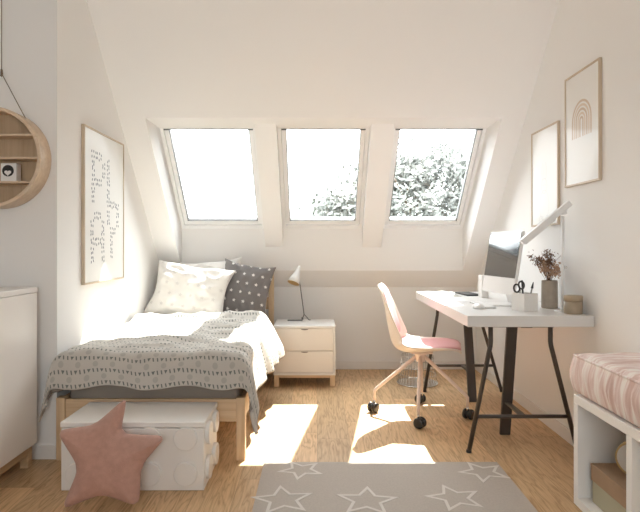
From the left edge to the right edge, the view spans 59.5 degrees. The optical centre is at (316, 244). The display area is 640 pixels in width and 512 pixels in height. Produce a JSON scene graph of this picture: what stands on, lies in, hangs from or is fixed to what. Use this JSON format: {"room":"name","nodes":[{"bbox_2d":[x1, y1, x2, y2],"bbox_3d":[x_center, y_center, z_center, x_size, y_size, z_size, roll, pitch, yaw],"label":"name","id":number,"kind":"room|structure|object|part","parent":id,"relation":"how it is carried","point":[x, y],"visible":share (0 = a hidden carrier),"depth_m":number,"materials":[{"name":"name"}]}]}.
{"room":"attic bedroom","nodes":[
{"label":"attic bedroom","id":0,"kind":"room"},
{"bbox_2d":[0,0,173,444],"bbox_3d":[-1.800,-0.450,4.258,0.800,3.200,2.485,0,0,0],"label":"wall","id":1,"kind":"structure","parent":0,"point":[53,66],"depth_m":3.06,"materials":[{"name":"white paint"}]},
{"bbox_2d":[32,445,55,458],"bbox_3d":[-1.710,1.113,3.008,0.620,0.075,0.014,0,0,0],"label":"baseboard","id":2,"kind":"structure","parent":1,"relation":"attached to","point":[38,451],"depth_m":3.00,"materials":[{"name":"white"}]},
{"bbox_2d":[81,124,123,284],"bbox_3d":[-1.390,-0.241,3.667,0.020,0.958,0.685,0,0,0],"label":"framed picture","id":3,"kind":"object","parent":1,"relation":"attached to","point":[102,156],"visible":1,"depth_m":3.60,"materials":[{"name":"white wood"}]},
{"bbox_2d":[0,369,581,511],"bbox_3d":[-0.250,1.250,1.850,3.900,0.200,7.300,0,0,0],"label":"floor","id":4,"kind":"structure","parent":0,"point":[300,419],"depth_m":3.23,"materials":[{"name":"brown wood"}]},
{"bbox_2d":[0,287,37,474],"bbox_3d":[-1.709,0.684,2.275,0.492,0.931,1.320,0,0,0],"label":"dresser","id":5,"kind":"object","parent":4,"relation":"on","point":[18,305],"visible":1,"depth_m":2.75,"materials":[{"name":"white paint"}]},
{"bbox_3d":[-1.708,1.058,2.290,0.445,0.044,1.260,0,0,0],"label":"frame","id":6,"kind":"part","parent":5,"relation":"part of","materials":[{"name":"brown wood"}]},
{"bbox_3d":[-1.508,1.115,2.900,0.045,0.070,0.040,0,0,0],"label":"leg","id":7,"kind":"part","parent":5,"relation":"part of","materials":[{"name":"brown wood"}]},
{"bbox_2d":[60,400,162,506],"bbox_3d":[-0.920,0.922,2.481,0.462,0.435,0.155,0,0,0],"label":"cushion","id":8,"kind":"object","parent":4,"relation":"on","point":[109,461],"visible":1,"depth_m":2.44,"materials":[{"name":"pink fabric"}]},
{"bbox_2d":[60,402,218,489],"bbox_3d":[-0.856,0.989,2.779,0.691,0.322,0.358,0,0,0],"label":"storage box","id":9,"kind":"object","parent":4,"relation":"on","point":[187,455],"visible":0.62,"depth_m":2.62,"materials":[{"name":"white paint"}]},
{"bbox_3d":[-0.863,0.841,2.787,0.676,0.026,0.343,0,0,0],"label":"lid","id":10,"kind":"part","parent":9,"relation":"part of","materials":[{"name":"white paint"}]},
{"bbox_2d":[56,274,273,460],"bbox_3d":[-0.888,0.698,3.998,1.008,0.905,2.025,0,0,0],"label":"frame","id":11,"kind":"object","parent":4,"relation":"on","point":[230,409],"visible":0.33,"depth_m":3.00,"materials":[{"name":"brown wood"}]},
{"bbox_3d":[-1.369,0.983,3.010,0.046,0.335,0.050,0,0,0],"label":"leg","id":12,"kind":"part","parent":11,"relation":"part of","materials":[{"name":"brown wood"}]},
{"bbox_3d":[-0.888,0.885,3.009,0.916,0.120,0.024,0,0,0],"label":"foot rail","id":13,"kind":"part","parent":11,"relation":"part of","materials":[{"name":"brown wood"}]},
{"bbox_2d":[70,385,243,397],"bbox_3d":[-0.888,0.759,3.998,0.928,0.219,1.923,0,0,0],"label":"mattress","id":14,"kind":"object","parent":11,"relation":"on","point":[105,391],"visible":0.04,"depth_m":3.04,"materials":[{"name":"grey fabric"}]},
{"bbox_2d":[38,310,284,433],"bbox_3d":[-0.845,0.741,3.658,1.202,0.472,1.543,0,0,0],"label":"duvet","id":15,"kind":"object","parent":14,"relation":"on","point":[226,350],"visible":1,"depth_m":2.99,"materials":[{"name":"fabric"}]},
{"bbox_2d":[144,260,234,313],"bbox_3d":[-1.046,0.384,4.611,0.722,0.522,0.268,0,0,0],"label":"pillow","id":16,"kind":"object","parent":14,"relation":"on","point":[180,288],"visible":0.92,"depth_m":4.55,"materials":[{"name":"white fabric"}]},
{"bbox_2d":[171,257,241,269],"bbox_3d":[-0.985,0.374,4.876,0.708,0.534,0.187,0,0,0],"label":"pillow","id":17,"kind":"object","parent":14,"relation":"on","point":[210,265],"visible":0.09,"depth_m":4.88,"materials":[{"name":"white fabric"}]},
{"bbox_2d":[223,259,275,313],"bbox_3d":[-0.610,0.386,4.732,0.520,0.537,0.204,0,0,0],"label":"cushion","id":18,"kind":"object","parent":14,"relation":"on","point":[248,288],"visible":0.79,"depth_m":4.68,"materials":[{"name":"grey fabric"}]},
{"bbox_3d":[-0.407,0.983,3.010,0.046,0.335,0.050,0,0,0],"label":"leg","id":19,"kind":"part","parent":11,"relation":"part of","materials":[{"name":"brown wood"}]},
{"bbox_3d":[-0.405,0.885,4.000,0.026,0.120,1.930,0,0,0],"label":"rail","id":20,"kind":"part","parent":11,"relation":"part of","materials":[{"name":"brown wood"}]},
{"bbox_3d":[-0.888,0.517,4.987,0.916,0.105,0.022,0,0,0],"label":"headboard rail","id":21,"kind":"part","parent":11,"relation":"part of","materials":[{"name":"brown wood"}]},
{"bbox_3d":[-0.407,0.698,4.987,0.046,0.905,0.045,0,0,0],"label":"headboard post","id":22,"kind":"part","parent":11,"relation":"part of","materials":[{"name":"brown wood"}]},
{"bbox_2d":[274,319,335,386],"bbox_3d":[-0.101,0.903,4.745,0.502,0.494,0.430,0,0,0],"label":"nightstand","id":23,"kind":"object","parent":4,"relation":"on","point":[309,346],"visible":0.94,"depth_m":4.53,"materials":[{"name":"white paint"}]},
{"bbox_3d":[-0.328,1.103,4.558,0.040,0.095,0.040,0,0,0],"label":"leg","id":24,"kind":"part","parent":23,"relation":"part of","materials":[{"name":"brown wood"}]},
{"bbox_2d":[287,266,310,320],"bbox_3d":[-0.155,0.417,4.810,0.200,0.478,0.146,0,0,0],"label":"table lamp","id":25,"kind":"object","parent":23,"relation":"on","point":[294,279],"visible":1,"depth_m":4.80,"materials":[{"name":"white metal"}]},
{"bbox_3d":[-0.198,0.266,4.799,0.115,0.175,0.124,0,0,0],"label":"lamp shade","id":26,"kind":"part","parent":25,"relation":"part of","materials":[{"name":"white ceramic"}]},
{"bbox_3d":[-0.101,0.766,4.737,0.462,0.179,0.406,0,0,0],"label":"drawer","id":27,"kind":"part","parent":23,"relation":"part of","materials":[{"name":"white paint"}]},
{"bbox_3d":[-0.101,0.947,4.737,0.462,0.174,0.406,0,0,0],"label":"drawer","id":28,"kind":"part","parent":23,"relation":"part of","materials":[{"name":"white paint"}]},
{"bbox_3d":[-0.101,1.067,4.745,0.482,0.025,0.390,0,0,0],"label":"frame","id":29,"kind":"part","parent":23,"relation":"part of","materials":[{"name":"brown wood"}]},
{"bbox_3d":[0.126,1.103,4.558,0.040,0.095,0.040,0,0,0],"label":"leg","id":30,"kind":"part","parent":23,"relation":"part of","materials":[{"name":"brown wood"}]},
{"bbox_2d":[251,461,537,511],"bbox_3d":[0.323,1.144,2.048,1.246,0.012,1.797,0,0,0],"label":"rug","id":31,"kind":"object","parent":4,"relation":"on","point":[290,486],"visible":1,"depth_m":2.61,"materials":[{"name":"grey fabric"}]},
{"bbox_2d":[397,352,437,387],"bbox_3d":[0.835,1.030,4.660,0.340,0.238,0.340,0,0,0],"label":"wire basket","id":32,"kind":"object","parent":4,"relation":"on","point":[411,382],"visible":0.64,"depth_m":4.61,"materials":[{"name":"silver metal"}]},
{"bbox_2d":[367,283,473,428],"bbox_3d":[0.705,0.707,3.787,0.616,0.887,0.562,0,0,43],"label":"desk chair","id":33,"kind":"object","parent":4,"relation":"on","point":[421,347],"visible":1,"depth_m":3.73,"materials":[{"name":"beige plastic"}]},
{"bbox_3d":[0.536,0.903,3.824,0.311,0.330,0.027,0,0,13],"label":"leg","id":34,"kind":"part","parent":33,"relation":"part of","materials":[{"name":"beige wood"}]},
{"bbox_3d":[0.665,0.903,3.645,0.027,0.330,0.271,0,0,14],"label":"leg","id":35,"kind":"part","parent":33,"relation":"part of","materials":[{"name":"beige wood"}]},
{"bbox_3d":[0.733,0.903,3.934,0.027,0.330,0.284,0,0,13],"label":"leg","id":36,"kind":"part","parent":33,"relation":"part of","materials":[{"name":"beige wood"}]},
{"bbox_3d":[0.857,0.903,3.735,0.305,0.330,0.027,0,0,18],"label":"leg","id":37,"kind":"part","parent":33,"relation":"part of","materials":[{"name":"beige wood"}]},
{"bbox_2d":[416,292,593,452],"bbox_3d":[1.133,0.762,3.735,0.673,0.775,1.540,0,0,0],"label":"desk","id":38,"kind":"object","parent":4,"relation":"on","point":[463,312],"visible":0.86,"depth_m":3.15,"materials":[{"name":"white wood"}]},
{"bbox_3d":[0.893,0.797,4.391,0.133,0.706,0.030,0,0,-7],"label":"leg","id":39,"kind":"part","parent":38,"relation":"part of","materials":[{"name":"brown metal"}]},
{"bbox_2d":[422,291,461,296],"bbox_3d":[0.938,0.368,4.250,0.225,0.012,0.380,0,0,0],"label":"open magazine","id":40,"kind":"object","parent":38,"relation":"on","point":[429,293],"visible":1,"depth_m":4.16,"materials":[{"name":"white paper"}]},
{"bbox_2d":[430,297,467,300],"bbox_3d":[0.910,0.374,3.875,0.210,0.002,0.310,0,0,0],"label":"paper sheet","id":41,"kind":"object","parent":38,"relation":"on","point":[435,298],"visible":1,"depth_m":3.84,"materials":[{"name":"white paper"}]},
{"bbox_2d":[455,292,477,295],"bbox_3d":[1.140,0.369,4.230,0.112,0.012,0.248,0,0,-7],"label":"notebook","id":42,"kind":"object","parent":38,"relation":"on","point":[460,293],"visible":0.8,"depth_m":4.19,"materials":[{"name":"grey paper"}]},
{"bbox_3d":[1.140,0.800,4.188,0.062,0.700,0.186,0,0,0],"label":"leg","id":43,"kind":"part","parent":38,"relation":"part of","materials":[{"name":"brown metal"}]},
{"bbox_2d":[472,303,484,308],"bbox_3d":[0.955,0.360,3.310,0.068,0.030,0.109,0,0,0],"label":"computer mouse","id":44,"kind":"object","parent":38,"relation":"on","point":[477,305],"visible":1,"depth_m":3.28,"materials":[{"name":"white plastic"}]},
{"bbox_3d":[0.893,0.797,3.080,0.144,0.706,0.029,0,0,26],"label":"leg","id":45,"kind":"part","parent":38,"relation":"part of","materials":[{"name":"brown metal"}]},
{"bbox_2d":[470,301,495,308],"bbox_3d":[1.020,0.369,3.460,0.070,0.012,0.320,0,0,0],"label":"keyboard","id":46,"kind":"object","parent":38,"relation":"on","point":[487,306],"visible":0.92,"depth_m":3.42,"materials":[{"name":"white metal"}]},
{"bbox_2d":[478,275,488,297],"bbox_3d":[1.190,0.295,4.005,0.050,0.160,0.090,0,0,0],"label":"box","id":47,"kind":"object","parent":38,"relation":"on","point":[483,294],"visible":0.73,"depth_m":3.97,"materials":[{"name":"white paint"}]},
{"bbox_3d":[1.361,0.797,4.391,0.201,0.706,0.030,0,0,4],"label":"leg","id":48,"kind":"part","parent":38,"relation":"part of","materials":[{"name":"brown metal"}]},
{"bbox_2d":[482,230,524,305],"bbox_3d":[1.152,0.144,3.507,0.170,0.461,0.411,0,0,0],"label":"screen","id":49,"kind":"object","parent":38,"relation":"on","point":[504,254],"visible":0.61,"depth_m":3.48,"materials":[{"name":"white metal"}]},
{"bbox_3d":[1.140,0.800,3.335,0.062,0.700,0.151,0,0,0],"label":"leg","id":50,"kind":"part","parent":38,"relation":"part of","materials":[{"name":"brown metal"}]},
{"bbox_2d":[512,292,537,311],"bbox_3d":[1.192,0.325,3.215,0.100,0.100,0.100,0,0,-24],"label":"pencil cup","id":51,"kind":"object","parent":38,"relation":"on","point":[525,302],"visible":0.97,"depth_m":3.18,"materials":[{"name":"white paint"}]},
{"bbox_2d":[513,281,524,292],"bbox_3d":[1.153,0.286,3.196,0.069,0.166,0.021,0,0,0],"label":"scissors","id":52,"kind":"object","parent":51,"relation":"in","point":[519,282],"visible":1,"depth_m":3.19,"materials":[{"name":"black plastic"}]},
{"bbox_3d":[1.140,0.247,3.197,0.043,0.054,0.019,0,0,0],"label":"handle","id":53,"kind":"part","parent":52,"relation":"part of","materials":[{"name":"black plastic"}]},
{"bbox_3d":[1.166,0.229,3.195,0.042,0.052,0.019,0,0,0],"label":"handle","id":54,"kind":"part","parent":52,"relation":"part of","materials":[{"name":"black plastic"}]},
{"bbox_2d":[519,201,571,311],"bbox_3d":[1.289,0.063,3.160,0.285,0.623,0.090,0,0,0],"label":"desk lamp","id":55,"kind":"object","parent":38,"relation":"on","point":[562,210],"visible":0.85,"depth_m":3.14,"materials":[{"name":"white metal"}]},
{"bbox_2d":[526,219,555,243],"bbox_3d":[1.258,-0.075,3.157,0.170,0.143,0.024,0,0,2],"label":"desk lamp","id":56,"kind":"object","parent":55,"relation":"attached to","point":[545,223],"depth_m":3.14,"materials":[{"name":"white plastic"}]},
{"bbox_3d":[1.289,-0.126,3.157,0.286,0.245,0.037,0,0,2],"label":"arm","id":57,"kind":"part","parent":55,"relation":"part of","materials":[{"name":"white metal"}]},
{"bbox_2d":[541,280,557,308],"bbox_3d":[1.385,0.292,3.335,0.093,0.165,0.093,0,0,0],"label":"vase","id":58,"kind":"object","parent":38,"relation":"on","point":[549,289],"visible":0.95,"depth_m":3.30,"materials":[{"name":"grey ceramic"}]},
{"bbox_2d":[527,249,560,280],"bbox_3d":[1.357,0.193,3.340,0.201,0.340,0.178,0,0,0],"label":"dried flowers","id":59,"kind":"object","parent":58,"relation":"in","point":[556,271],"visible":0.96,"depth_m":3.32,"materials":[{"name":"brown plant"}]},
{"bbox_3d":[1.361,0.797,3.079,0.207,0.706,0.030,0,0,-17],"label":"leg","id":60,"kind":"part","parent":38,"relation":"part of","materials":[{"name":"brown metal"}]},
{"bbox_2d":[563,295,582,314],"bbox_3d":[1.402,0.326,3.065,0.099,0.099,0.099,0,0,0],"label":"round tin","id":61,"kind":"object","parent":38,"relation":"on","point":[573,304],"visible":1,"depth_m":3.03,"materials":[{"name":"beige wood"}]},
{"bbox_3d":[1.402,0.291,3.065,0.099,0.031,0.099,0,0,0],"label":"lid","id":62,"kind":"part","parent":61,"relation":"part of","materials":[{"name":"beige wood"}]},
{"bbox_2d":[574,394,639,511],"bbox_3d":[1.264,0.885,1.617,0.388,0.530,1.435,0,0,0],"label":"bench","id":63,"kind":"object","parent":4,"relation":"on","point":[598,431],"visible":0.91,"depth_m":2.30,"materials":[{"name":"white paint"}]},
{"bbox_2d":[569,352,639,427],"bbox_3d":[1.260,0.527,1.631,0.416,0.186,1.463,0,0,0],"label":"bench cushion","id":64,"kind":"object","parent":63,"relation":"on","point":[611,381],"visible":1,"depth_m":2.08,"materials":[{"name":"pink fabric"}]},
{"bbox_2d":[591,463,625,511],"bbox_3d":[1.270,0.962,2.120,0.318,0.155,0.304,0,0,0],"label":"cardboard box","id":65,"kind":"object","parent":63,"relation":"on","point":[609,481],"visible":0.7,"depth_m":2.16,"materials":[{"name":"beige cardboard"}]},
{"bbox_2d":[615,441,625,473],"bbox_3d":[1.215,0.818,2.140,0.132,0.132,0.028,0,0,38],"label":"tambourine","id":66,"kind":"object","parent":65,"relation":"on","point":[620,454],"visible":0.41,"depth_m":2.16,"materials":[{"name":"white wood"}]},
{"bbox_2d":[87,0,559,286],"bbox_3d":[0.037,-0.675,4.416,2.875,2.650,2.148,0,0,0],"label":"ceiling","id":67,"kind":"structure","parent":0,"point":[168,63],"depth_m":3.79,"materials":[{"name":"white paint"}]},
{"bbox_2d":[160,128,263,228],"bbox_3d":[-0.840,-0.567,4.704,0.750,0.846,0.811,0,0,0],"label":"window","id":68,"kind":"structure","parent":67,"relation":"attached to","point":[187,222],"depth_m":4.80,"materials":[{"name":"white paint"}]},
{"bbox_2d":[254,124,282,246],"bbox_3d":[-0.385,-0.465,4.630,0.160,0.970,0.936,0,0,0],"label":"trim","id":69,"kind":"structure","parent":67,"relation":"attached to","point":[266,135],"depth_m":4.54,"materials":[{"name":"white paint"}]},
{"bbox_2d":[277,128,368,228],"bbox_3d":[0.050,-0.567,4.704,0.710,0.846,0.811,0,0,0],"label":"window","id":70,"kind":"structure","parent":67,"relation":"attached to","point":[289,222],"depth_m":4.78,"materials":[{"name":"white paint"}]},
{"bbox_2d":[362,124,394,246],"bbox_3d":[0.491,-0.465,4.630,0.173,0.970,0.936,0,0,0],"label":"trim","id":71,"kind":"structure","parent":67,"relation":"attached to","point":[380,142],"depth_m":4.54,"materials":[{"name":"white paint"}]},
{"bbox_2d":[383,128,486,228],"bbox_3d":[0.944,-0.567,4.704,0.732,0.846,0.811,0,0,0],"label":"window","id":72,"kind":"structure","parent":67,"relation":"attached to","point":[457,222],"depth_m":4.80,"materials":[{"name":"white paint"}]},
{"bbox_2d":[265,287,475,360],"bbox_3d":[0.050,0.770,5.345,3.100,0.760,0.310,0,0,0],"label":"wall","id":73,"kind":"structure","parent":0,"point":[358,314],"depth_m":5.19,"materials":[{"name":"white paint"}]},
{"bbox_2d":[336,361,474,368],"bbox_3d":[0.037,1.113,5.183,2.875,0.075,0.014,0,0,0],"label":"baseboard","id":74,"kind":"structure","parent":73,"relation":"attached to","point":[339,364],"depth_m":5.18,"materials":[{"name":"white wood"}]},
{"bbox_2d":[467,0,639,428],"bbox_3d":[1.587,-0.450,1.850,0.225,3.200,7.300,0,0,0],"label":"wall","id":75,"kind":"structure","parent":0,"point":[602,222],"depth_m":3.09,"materials":[{"name":"white paint"}]},
{"bbox_2d":[475,361,573,446],"bbox_3d":[1.468,1.113,1.763,0.014,0.075,6.826,0,0,0],"label":"baseboard","id":76,"kind":"structure","parent":75,"relation":"attached to","point":[556,426],"depth_m":3.74,"materials":[{"name":"white"}]},
{"bbox_2d":[531,121,559,226],"bbox_3d":[1.466,-0.440,3.605,0.017,0.631,0.420,0,0,0],"label":"framed picture","id":77,"kind":"object","parent":75,"relation":"attached to","point":[545,142],"visible":0.91,"depth_m":3.58,"materials":[{"name":"brown wood"}]},
{"bbox_2d":[565,57,601,187],"bbox_3d":[1.466,-0.653,3.098,0.017,0.635,0.405,0,0,0],"label":"framed picture","id":78,"kind":"object","parent":75,"relation":"attached to","point":[583,89],"visible":1,"depth_m":3.07,"materials":[{"name":"white paper"}]},
{"label":"outside","id":79,"kind":"structure","parent":0,"visible":0},
{"bbox_3d":[0.000,6.250,43.250,120.000,0.200,73.500,0,0,0],"label":"ground","id":80,"kind":"structure","parent":79,"visible":0},
{"bbox_2d":[292,131,466,216],"bbox_3d":[3.122,1.496,14.878,7.751,9.318,5.841,0,0,20],"label":"tree","id":81,"kind":"object","parent":80,"relation":"on","point":[412,178],"visible":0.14,"depth_m":13.90,"materials":[{"name":"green plant"}]},
{"bbox_3d":[-0.273,-1.800,0.846,3.495,0.500,4.992,0,0,0],"label":"ceiling","id":82,"kind":"structure","parent":0,"visible":0},
{"bbox_2d":[0,0,50,208],"bbox_3d":[-1.690,-0.872,2.953,0.524,1.356,0.120,0,0,0],"label":"round wall shelf","id":83,"kind":"object","parent":82,"relation":"hanging from","point":[22,142],"visible":1,"depth_m":2.99,"materials":[{"name":"brown wood"}]},
{"bbox_2d":[1,163,20,180],"bbox_3d":[-1.613,-0.380,2.951,0.083,0.096,0.054,0,0,0],"label":"block","id":84,"kind":"object","parent":83,"relation":"on","point":[9,171],"visible":0.93,"depth_m":2.93,"materials":[{"name":"white paint"}]},
{"bbox_3d":[-1.690,-1.100,2.953,0.328,0.901,0.014,0,0,0],"label":"cord","id":85,"kind":"part","parent":83,"relation":"part of","materials":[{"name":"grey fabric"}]},
{"bbox_3d":[-1.690,-0.456,3.009,0.488,0.488,0.008,0,0,0],"label":"panel","id":86,"kind":"part","parent":83,"relation":"part of","materials":[{"name":"brown wood"}]}
]}

